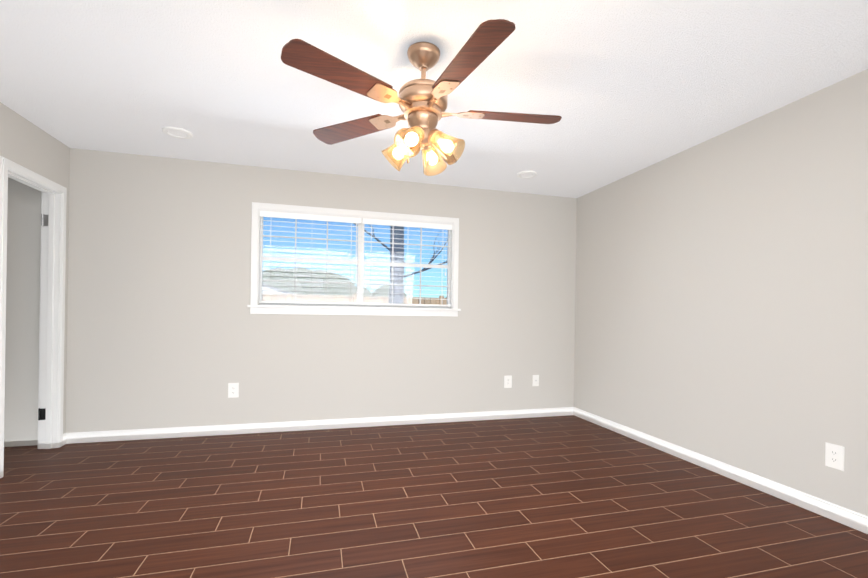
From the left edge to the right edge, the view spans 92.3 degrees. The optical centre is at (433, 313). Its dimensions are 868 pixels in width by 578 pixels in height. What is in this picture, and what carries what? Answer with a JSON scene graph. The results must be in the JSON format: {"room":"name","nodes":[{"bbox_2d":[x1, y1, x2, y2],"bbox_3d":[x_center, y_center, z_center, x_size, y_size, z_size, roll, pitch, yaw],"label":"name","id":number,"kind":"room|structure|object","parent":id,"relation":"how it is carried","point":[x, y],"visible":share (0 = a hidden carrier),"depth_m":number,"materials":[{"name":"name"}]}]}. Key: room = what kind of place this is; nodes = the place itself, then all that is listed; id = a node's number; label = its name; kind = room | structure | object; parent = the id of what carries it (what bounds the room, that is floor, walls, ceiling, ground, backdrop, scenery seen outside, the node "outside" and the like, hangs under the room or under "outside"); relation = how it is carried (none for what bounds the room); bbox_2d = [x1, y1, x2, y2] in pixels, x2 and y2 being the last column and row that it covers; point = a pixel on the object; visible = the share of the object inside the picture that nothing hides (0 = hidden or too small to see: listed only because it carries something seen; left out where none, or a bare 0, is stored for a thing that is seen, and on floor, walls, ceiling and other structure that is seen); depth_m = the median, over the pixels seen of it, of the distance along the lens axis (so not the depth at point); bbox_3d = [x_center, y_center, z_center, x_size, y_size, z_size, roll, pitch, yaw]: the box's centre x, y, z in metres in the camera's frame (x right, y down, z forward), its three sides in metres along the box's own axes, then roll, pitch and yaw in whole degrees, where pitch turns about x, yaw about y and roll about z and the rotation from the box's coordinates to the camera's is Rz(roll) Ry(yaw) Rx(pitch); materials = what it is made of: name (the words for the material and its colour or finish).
{"room":"empty bedroom","nodes":[
{"label":"empty bedroom","id":0,"kind":"room"},
{"bbox_2d":[0,102,69,433],"bbox_3d":[-2.406,-0.144,0.963,0.115,2.440,5.110,1,0,-15],"label":"wall","id":1,"kind":"structure","parent":0,"point":[26,143],"depth_m":3.07,"materials":[{"name":"grey paint"}]},
{"bbox_2d":[0,156,66,477],"bbox_3d":[-2.971,0.023,3.025,0.149,2.094,0.721,1,0,-15],"label":"door frame","id":2,"kind":"structure","parent":1,"relation":"attached to","point":[52,313],"depth_m":3.30,"materials":[{"name":"white wood"}]},
{"bbox_2d":[38,408,45,419],"bbox_3d":[-3.097,0.791,3.294,0.044,0.095,0.013,1,0,-15],"label":"bottom door hinge","id":3,"kind":"object","parent":2,"relation":"attached to","point":[41,414],"visible":0.96,"depth_m":3.30,"materials":[{"name":"black metal"}]},
{"bbox_2d":[4,148,576,446],"bbox_3d":[-1.335,-0.126,3.963,6.270,2.440,0.116,1,0,-15],"label":"wall","id":4,"kind":"structure","parent":0,"point":[166,328],"depth_m":3.79,"materials":[{"name":"grey paint"}]},
{"bbox_2d":[228,383,238,397],"bbox_3d":[-1.814,0.690,3.772,0.088,0.133,0.007,1,0,-15],"label":"electrical outlet","id":5,"kind":"object","parent":4,"relation":"attached to","point":[233,390],"visible":1,"depth_m":3.77,"materials":[{"name":"white plastic"}]},
{"bbox_2d":[63,407,574,444],"bbox_3d":[-0.736,1.058,4.049,4.770,0.090,0.042,1,0,-15],"label":"baseboard","id":6,"kind":"structure","parent":4,"relation":"attached to","point":[229,429],"depth_m":3.91,"materials":[{"name":"white wood"}]},
{"bbox_2d":[247,202,460,316],"bbox_3d":[-0.719,-0.497,4.107,2.031,1.019,0.160,1,0,-15],"label":"window unit","id":7,"kind":"structure","parent":4,"relation":"in","point":[258,305],"depth_m":4.08,"materials":[{"name":"white plastic"}]},
{"bbox_2d":[504,375,511,387],"bbox_3d":[0.797,0.728,4.484,0.088,0.133,0.007,1,0,-15],"label":"electrical outlet","id":8,"kind":"object","parent":4,"relation":"attached to","point":[507,381],"visible":1,"depth_m":4.48,"materials":[{"name":"white plastic"}]},
{"bbox_2d":[533,375,538,385],"bbox_3d":[1.117,0.730,4.567,0.076,0.124,0.016,1,0,-15],"label":"outlet plate","id":9,"kind":"object","parent":4,"relation":"attached to","point":[535,380],"visible":1,"depth_m":4.57,"materials":[{"name":"white plastic"}]},
{"bbox_2d":[0,415,867,577],"bbox_3d":[-0.724,1.161,1.426,6.390,0.120,5.340,1,0,-15],"label":"floor","id":10,"kind":"structure","parent":0,"point":[570,496],"depth_m":2.35,"materials":[{"name":"brown tile"}]},
{"bbox_2d":[0,0,867,197],"bbox_3d":[-0.687,-1.399,1.428,6.390,0.120,5.340,1,0,-15],"label":"ceiling","id":11,"kind":"structure","parent":0,"point":[623,88],"depth_m":2.33,"materials":[{"name":"white paint"}]},
{"bbox_2d":[162,127,192,138],"bbox_3d":[-1.912,-1.349,3.114,0.196,0.013,0.196,1,0,-15],"label":"recessed light","id":12,"kind":"object","parent":11,"relation":"in","point":[177,132],"visible":0.98,"depth_m":3.10,"materials":[{"name":"white plastic"}]},
{"bbox_2d":[281,19,561,175],"bbox_3d":[-0.019,-1.027,2.095,1.370,0.602,1.372,1,0,-15],"label":"ceiling fan","id":13,"kind":"object","parent":11,"relation":"hanging from","point":[422,102],"visible":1,"depth_m":2.00,"materials":[{"name":"brown wood"}]},
{"bbox_2d":[516,171,537,178],"bbox_3d":[0.874,-1.308,3.926,0.196,0.013,0.196,1,0,-15],"label":"recessed light","id":14,"kind":"object","parent":11,"relation":"in","point":[526,174],"visible":0.96,"depth_m":3.91,"materials":[{"name":"white plastic"}]},
{"bbox_2d":[574,69,867,515],"bbox_3d":[2.336,-0.074,2.197,0.115,2.440,5.225,1,0,-15],"label":"wall","id":15,"kind":"structure","parent":0,"point":[721,304],"depth_m":2.81,"materials":[{"name":"grey paint"}]},
{"bbox_2d":[575,407,867,533],"bbox_3d":[2.242,1.099,2.234,0.017,0.090,5.112,1,0,-15],"label":"baseboard","id":16,"kind":"structure","parent":15,"relation":"attached to","point":[840,514],"depth_m":2.78,"materials":[{"name":"white wood"}]},
{"bbox_2d":[825,442,844,470],"bbox_3d":[2.227,0.792,2.320,0.007,0.133,0.088,1,0,-15],"label":"outlet","id":17,"kind":"object","parent":15,"relation":"attached to","point":[834,455],"visible":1,"depth_m":2.32,"materials":[{"name":"white plastic"}]},
{"label":"outside","id":18,"kind":"structure","parent":0,"visible":0},
{"bbox_3d":[-8.612,1.464,36.085,85.000,0.200,65.665,1,0,-15],"label":"ground","id":19,"kind":"structure","parent":18,"visible":0},
{"bbox_2d":[262,283,292,293],"bbox_3d":[-8.645,-0.277,15.409,7.640,3.250,5.130,1,0,-15],"label":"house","id":20,"kind":"structure","parent":19,"relation":"on","point":[271,291],"depth_m":13.68,"materials":[{"name":"white"}]},
{"bbox_2d":[262,293,446,304],"bbox_3d":[1.080,0.534,10.120,60.000,1.900,0.120,1,0,-15],"label":"fence","id":21,"kind":"object","parent":19,"relation":"on","point":[354,298],"depth_m":9.28,"materials":[{"name":"brown wood"}]},
{"bbox_2d":[263,267,446,297],"bbox_3d":[-3.580,-0.321,25.871,35.232,7.257,12.993,1,0,-15],"label":"house","id":22,"kind":"structure","parent":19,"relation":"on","point":[320,278],"depth_m":24.63,"materials":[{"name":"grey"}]},
{"bbox_2d":[353,223,447,303],"bbox_3d":[-0.539,-2.956,7.626,7.186,8.932,5.597,1,0,-15],"label":"tree","id":23,"kind":"object","parent":19,"relation":"on","point":[396,272],"depth_m":7.52,"materials":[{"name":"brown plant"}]}
]}

